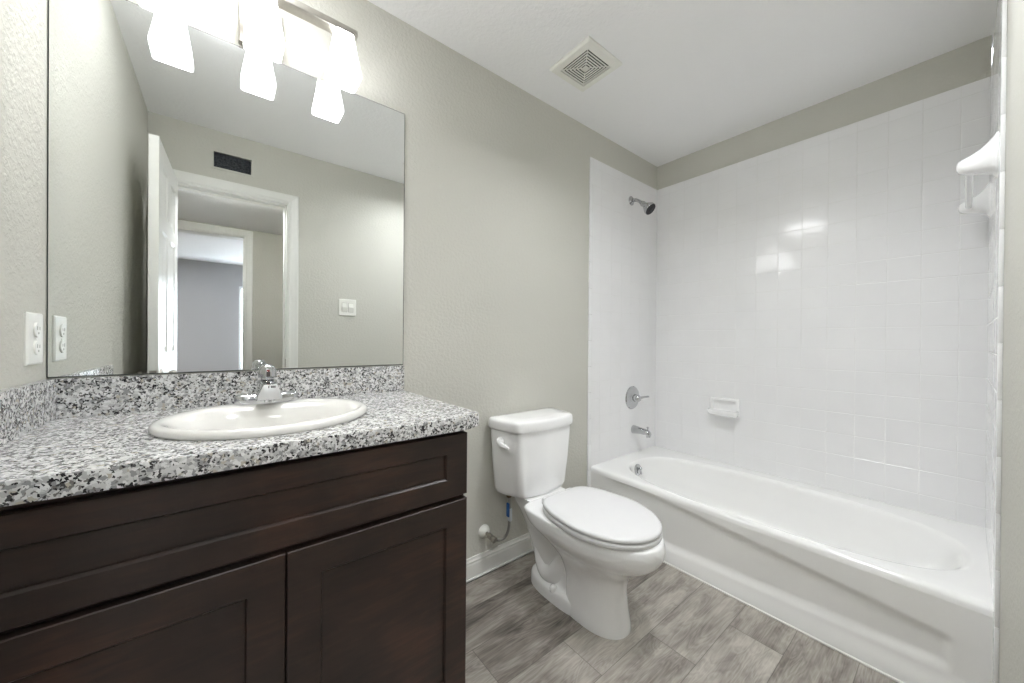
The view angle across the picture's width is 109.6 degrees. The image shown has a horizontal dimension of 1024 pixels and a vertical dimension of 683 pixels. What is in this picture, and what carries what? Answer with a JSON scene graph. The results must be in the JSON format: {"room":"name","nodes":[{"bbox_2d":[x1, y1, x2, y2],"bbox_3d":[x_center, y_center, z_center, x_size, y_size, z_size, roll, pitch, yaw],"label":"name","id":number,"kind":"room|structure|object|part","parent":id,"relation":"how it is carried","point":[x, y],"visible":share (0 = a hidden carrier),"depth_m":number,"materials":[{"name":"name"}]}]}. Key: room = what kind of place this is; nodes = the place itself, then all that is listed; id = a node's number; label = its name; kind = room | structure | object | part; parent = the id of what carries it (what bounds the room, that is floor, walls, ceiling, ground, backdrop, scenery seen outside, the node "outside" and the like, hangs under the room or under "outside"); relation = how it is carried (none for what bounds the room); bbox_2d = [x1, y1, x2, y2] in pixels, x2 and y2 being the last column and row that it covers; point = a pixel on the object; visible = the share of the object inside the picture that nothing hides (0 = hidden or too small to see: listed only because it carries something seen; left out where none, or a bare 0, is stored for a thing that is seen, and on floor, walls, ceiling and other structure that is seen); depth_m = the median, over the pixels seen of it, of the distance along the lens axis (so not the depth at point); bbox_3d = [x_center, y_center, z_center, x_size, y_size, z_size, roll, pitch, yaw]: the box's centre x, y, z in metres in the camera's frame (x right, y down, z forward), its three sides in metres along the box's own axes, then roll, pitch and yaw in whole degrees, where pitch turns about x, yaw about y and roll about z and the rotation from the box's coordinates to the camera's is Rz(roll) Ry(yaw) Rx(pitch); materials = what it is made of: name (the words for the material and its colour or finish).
{"room":"bathroom","nodes":[
{"label":"bathroom","id":0,"kind":"room"},
{"bbox_2d":[0,0,47,389],"bbox_3d":[-0.756,-0.099,0.287,0.120,2.440,1.514,0,0,-39],"label":"wall","id":1,"kind":"structure","parent":0,"point":[23,23],"depth_m":0.80,"materials":[{"name":"grey paint"}]},
{"bbox_2d":[23,312,42,365],"bbox_3d":[-1.121,-0.007,0.849,0.012,0.122,0.090,0,0,-39],"label":"wall outlet","id":2,"kind":"object","parent":1,"relation":"attached to","point":[33,322],"visible":1,"depth_m":0.84,"materials":[{"name":"white plastic"}]},
{"bbox_2d":[33,340,40,354],"bbox_3d":[-1.119,0.014,0.850,0.005,0.035,0.035,0,0,-39],"label":"receptacle","id":3,"kind":"object","parent":2,"relation":"attached to","point":[36,343],"depth_m":0.85,"materials":[{"name":"white plastic"}]},
{"bbox_2d":[33,322,40,336],"bbox_3d":[-1.119,-0.028,0.850,0.005,0.035,0.035,0,0,-39],"label":"receptacle","id":4,"kind":"object","parent":2,"relation":"attached to","point":[36,325],"depth_m":0.85,"materials":[{"name":"white plastic"}]},
{"bbox_2d":[47,0,656,558],"bbox_3d":[-0.087,-0.099,1.865,3.133,2.440,0.120,0,0,-39],"label":"wall","id":5,"kind":"structure","parent":0,"point":[496,185],"depth_m":1.74,"materials":[{"name":"grey paint"}]},
{"bbox_2d":[47,0,404,377],"bbox_3d":[-0.811,-0.423,1.203,0.931,1.034,0.005,0,0,-39],"label":"wall mirror","id":6,"kind":"object","parent":5,"relation":"attached to","point":[214,204],"visible":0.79,"depth_m":1.10,"materials":[{"name":"silver mirror"}]},
{"bbox_2d":[138,0,361,93],"bbox_3d":[-0.774,-0.987,1.123,0.545,0.190,0.170,0,0,-39],"label":"vanity light","id":7,"kind":"object","parent":5,"relation":"attached to","point":[260,25],"visible":1,"depth_m":1.14,"materials":[{"name":"white glass"}]},
{"bbox_3d":[-0.926,-0.970,0.956,0.099,0.155,0.099,0,0,-39],"label":"lamp shade","id":8,"kind":"part","parent":7,"relation":"part of","materials":[{"name":"white glass"}]},
{"bbox_3d":[-0.752,-0.969,1.095,0.099,0.155,0.099,0,0,-39],"label":"lamp shade","id":9,"kind":"part","parent":7,"relation":"part of","materials":[{"name":"white glass"}]},
{"bbox_3d":[-0.578,-0.968,1.234,0.099,0.155,0.099,0,0,-39],"label":"lamp shade","id":10,"kind":"part","parent":7,"relation":"part of","materials":[{"name":"white glass"}]},
{"bbox_2d":[478,495,511,543],"bbox_3d":[-0.079,0.843,1.737,0.129,0.239,0.102,0,0,-39],"label":"water supply line","id":11,"kind":"object","parent":5,"relation":"attached to","point":[484,530],"visible":0.96,"depth_m":1.73,"materials":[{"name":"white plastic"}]},
{"bbox_2d":[466,532,533,583],"bbox_3d":[-0.006,1.085,1.846,1.210,0.121,0.027,0,0,-39],"label":"baseboard","id":12,"kind":"structure","parent":5,"relation":"attached to","point":[478,564],"depth_m":1.79,"materials":[{"name":"white paint"}]},
{"bbox_2d":[587,157,592,486],"bbox_3d":[0.483,-0.007,2.237,0.028,2.262,0.009,0,0,-39],"label":"trim","id":13,"kind":"structure","parent":5,"relation":"attached to","point":[591,158],"depth_m":2.23,"materials":[{"name":"white tile"}]},
{"bbox_2d":[591,158,656,466],"bbox_3d":[0.787,-0.174,2.477,0.746,1.924,0.009,0,0,-39],"label":"wall tile","id":14,"kind":"structure","parent":5,"relation":"attached to","point":[624,272],"depth_m":2.43,"materials":[{"name":"white tile"}]},
{"bbox_2d":[625,386,648,408],"bbox_3d":[0.867,0.392,2.496,0.179,0.160,0.076,0,0,-39],"label":"shower valve","id":15,"kind":"object","parent":14,"relation":"attached to","point":[632,397],"visible":1,"depth_m":2.48,"materials":[{"name":"silver metal"}]},
{"bbox_3d":[0.893,0.392,2.505,0.128,0.052,0.049,0,0,-34],"label":"lever","id":16,"kind":"part","parent":15,"relation":"part of","materials":[{"name":"silver metal"}]},
{"bbox_2d":[631,425,650,437],"bbox_3d":[0.891,0.614,2.481,0.060,0.072,0.134,0,0,-39],"label":"tub spout","id":17,"kind":"object","parent":14,"relation":"attached to","point":[635,429],"visible":1,"depth_m":2.47,"materials":[{"name":"silver metal"}]},
{"bbox_2d":[629,196,654,214],"bbox_3d":[0.883,-0.925,2.435,0.082,0.156,0.170,0,0,-39],"label":"shower fixture","id":18,"kind":"object","parent":14,"relation":"attached to","point":[649,207],"visible":1,"depth_m":2.40,"materials":[{"name":"silver metal"}]},
{"bbox_3d":[0.854,-0.953,2.460,0.022,0.058,0.087,0,0,-41],"label":"arm","id":19,"kind":"part","parent":18,"relation":"part of","materials":[{"name":"silver metal"}]},
{"bbox_2d":[465,552,897,682],"bbox_3d":[0.412,1.177,1.230,3.133,0.100,1.754,0,0,-39],"label":"floor","id":20,"kind":"structure","parent":0,"point":[684,629],"depth_m":1.35,"materials":[{"name":"grey laminate"}]},
{"bbox_2d":[0,430,466,682],"bbox_3d":[-0.655,0.679,0.972,0.890,0.882,0.573,0,0,-39],"label":"vanity cabinet","id":21,"kind":"object","parent":20,"relation":"on","point":[347,566],"visible":0.88,"depth_m":0.72,"materials":[{"name":"brown wood"}]},
{"bbox_3d":[-0.654,0.718,0.619,0.448,0.556,0.020,0,0,-39],"label":"door","id":22,"kind":"part","parent":21,"relation":"part of","materials":[{"name":"brown wood"}]},
{"bbox_2d":[0,365,478,506],"bbox_3d":[-0.628,0.168,0.969,0.930,0.138,0.610,0,0,-39],"label":"countertop","id":23,"kind":"structure","parent":21,"relation":"on","point":[60,437],"depth_m":0.82,"materials":[{"name":"stone"}]},
{"bbox_2d":[148,398,366,440],"bbox_3d":[-0.625,0.255,0.944,0.462,0.149,0.426,0,0,-39],"label":"sink","id":24,"kind":"object","parent":23,"relation":"in","point":[228,421],"visible":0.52,"depth_m":0.94,"materials":[{"name":"white ceramic"}]},
{"bbox_2d":[234,364,297,405],"bbox_3d":[-0.704,0.123,1.044,0.158,0.114,0.123,0,0,-39],"label":"faucet","id":25,"kind":"object","parent":24,"relation":"on","point":[267,390],"visible":1,"depth_m":1.03,"materials":[{"name":"silver metal"}]},
{"bbox_3d":[-0.726,0.166,1.071,0.158,0.028,0.054,0,0,-39],"label":"plate","id":26,"kind":"part","parent":25,"relation":"part of","materials":[{"name":"silver metal"}]},
{"bbox_3d":[-0.725,0.087,1.070,0.047,0.043,0.048,0,0,-39],"label":"handle","id":27,"kind":"part","parent":25,"relation":"part of","materials":[{"name":"silver metal"}]},
{"bbox_3d":[-0.703,0.140,1.042,0.064,0.051,0.120,0,0,-39],"label":"spout","id":28,"kind":"part","parent":25,"relation":"part of","materials":[{"name":"silver metal"}]},
{"bbox_3d":[-0.306,0.720,0.896,0.436,0.556,0.020,0,0,-39],"label":"door","id":29,"kind":"part","parent":21,"relation":"part of","materials":[{"name":"brown wood"}]},
{"bbox_2d":[489,407,665,639],"bbox_3d":[0.282,0.744,1.576,0.440,0.762,0.777,0,0,-39],"label":"toilet","id":30,"kind":"object","parent":20,"relation":"on","point":[588,543],"visible":1,"depth_m":1.49,"materials":[{"name":"white ceramic"}]},
{"bbox_3d":[-0.046,0.468,1.658,0.027,0.044,0.089,0,0,-39],"label":"flush lever","id":31,"kind":"part","parent":30,"relation":"part of","materials":[{"name":"white ceramic"}]},
{"bbox_3d":[0.115,0.572,1.794,0.417,0.321,0.209,0,0,-39],"label":"tank","id":32,"kind":"part","parent":30,"relation":"part of","materials":[{"name":"white ceramic"}]},
{"bbox_3d":[0.117,0.389,1.792,0.431,0.056,0.229,0,0,-39],"label":"tank lid","id":33,"kind":"part","parent":30,"relation":"part of","materials":[{"name":"white ceramic"}]},
{"bbox_3d":[0.369,0.696,1.474,0.380,0.024,0.472,0,0,-39],"label":"seat lid","id":34,"kind":"part","parent":30,"relation":"part of","materials":[{"name":"white plastic"}]},
{"bbox_3d":[0.369,0.720,1.474,0.381,0.020,0.473,0,0,-39],"label":"seat","id":35,"kind":"part","parent":30,"relation":"part of","materials":[{"name":"white plastic"}]},
{"bbox_2d":[590,446,992,682],"bbox_3d":[1.241,0.959,1.882,0.784,0.349,1.516,0,0,-39],"label":"bathtub","id":36,"kind":"object","parent":20,"relation":"on","point":[904,594],"visible":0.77,"depth_m":1.51,"materials":[{"name":"white ceramic"}]},
{"bbox_3d":[0.817,0.835,2.347,0.074,0.074,0.021,0,0,-39],"label":"overflow plate","id":37,"kind":"part","parent":36,"relation":"part of","materials":[{"name":"silver metal"}]},
{"bbox_2d":[367,0,996,166],"bbox_3d":[0.433,-1.408,1.221,3.133,0.190,1.754,0,0,-39],"label":"ceiling","id":38,"kind":"structure","parent":0,"point":[693,76],"depth_m":1.61,"materials":[{"name":"white paint"}]},
{"bbox_2d":[549,36,621,91],"bbox_3d":[0.350,-1.307,1.720,0.242,0.020,0.242,0,0,-39],"label":"exhaust fan","id":39,"kind":"object","parent":38,"relation":"attached to","point":[589,62],"visible":1,"depth_m":1.70,"materials":[{"name":"white plastic"}]},
{"bbox_2d":[657,35,991,189],"bbox_3d":[1.601,-0.086,2.164,0.120,2.440,1.514,0,0,-39],"label":"wall","id":40,"kind":"structure","parent":0,"point":[972,62],"depth_m":1.89,"materials":[{"name":"grey paint"}]},
{"bbox_2d":[655,76,990,527],"bbox_3d":[1.551,-0.167,2.124,0.009,1.924,1.514,0,0,-39],"label":"wall tile","id":41,"kind":"structure","parent":40,"relation":"attached to","point":[833,285],"depth_m":1.89,"materials":[{"name":"white tile"}]},
{"bbox_2d":[707,396,739,417],"bbox_3d":[1.348,0.422,2.309,0.078,0.118,0.176,0,0,-39],"label":"soap dish","id":42,"kind":"object","parent":41,"relation":"attached to","point":[719,406],"visible":1,"depth_m":2.31,"materials":[{"name":"white ceramic"}]},
{"bbox_2d":[707,408,738,417],"bbox_3d":[1.345,0.459,2.307,0.072,0.044,0.176,0,0,-39],"label":"tray","id":43,"kind":"object","parent":42,"relation":"on","point":[725,412],"depth_m":2.29,"materials":[{"name":"white ceramic"}]},
{"bbox_2d":[993,0,1023,682],"bbox_3d":[0.933,-0.086,0.584,3.133,2.440,0.114,0,0,-39],"label":"wall","id":44,"kind":"structure","parent":0,"point":[1011,632],"depth_m":0.80,"materials":[{"name":"grey paint"}]},
{"bbox_2d":[992,611,993,682],"bbox_3d":[1.413,0.967,1.056,0.049,0.337,0.009,0,0,-39],"label":"trim","id":45,"kind":"structure","parent":44,"relation":"attached to","point":[993,611],"depth_m":1.05,"materials":[{"name":"white tile"}]},
{"bbox_2d":[985,0,1001,610],"bbox_3d":[1.712,-0.163,1.282,0.790,1.924,0.009,0,0,-39],"label":"wall tile","id":46,"kind":"structure","parent":44,"relation":"attached to","point":[995,91],"depth_m":1.22,"materials":[{"name":"white tile"}]},
{"bbox_2d":[956,131,998,217],"bbox_3d":[1.677,-0.568,1.306,0.659,0.139,0.081,0,0,-39],"label":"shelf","id":47,"kind":"object","parent":46,"relation":"attached to","point":[985,161],"visible":0.99,"depth_m":1.14,"materials":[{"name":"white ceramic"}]},
{"bbox_3d":[1.893,-0.567,1.479,0.104,0.139,0.081,0,0,-39],"label":"post","id":48,"kind":"part","parent":47,"relation":"part of","materials":[{"name":"white ceramic"}]},
{"bbox_3d":[1.459,-0.570,1.133,0.104,0.139,0.081,0,0,-39],"label":"post","id":49,"kind":"part","parent":47,"relation":"part of","materials":[{"name":"white ceramic"}]},
{"bbox_2d":[993,0,1007,682],"bbox_3d":[1.391,0.005,1.028,0.025,2.262,0.009,0,0,-39],"label":"trim","id":50,"kind":"structure","parent":44,"relation":"attached to","point":[1004,2],"depth_m":1.02,"materials":[{"name":"white tile"}]}
]}

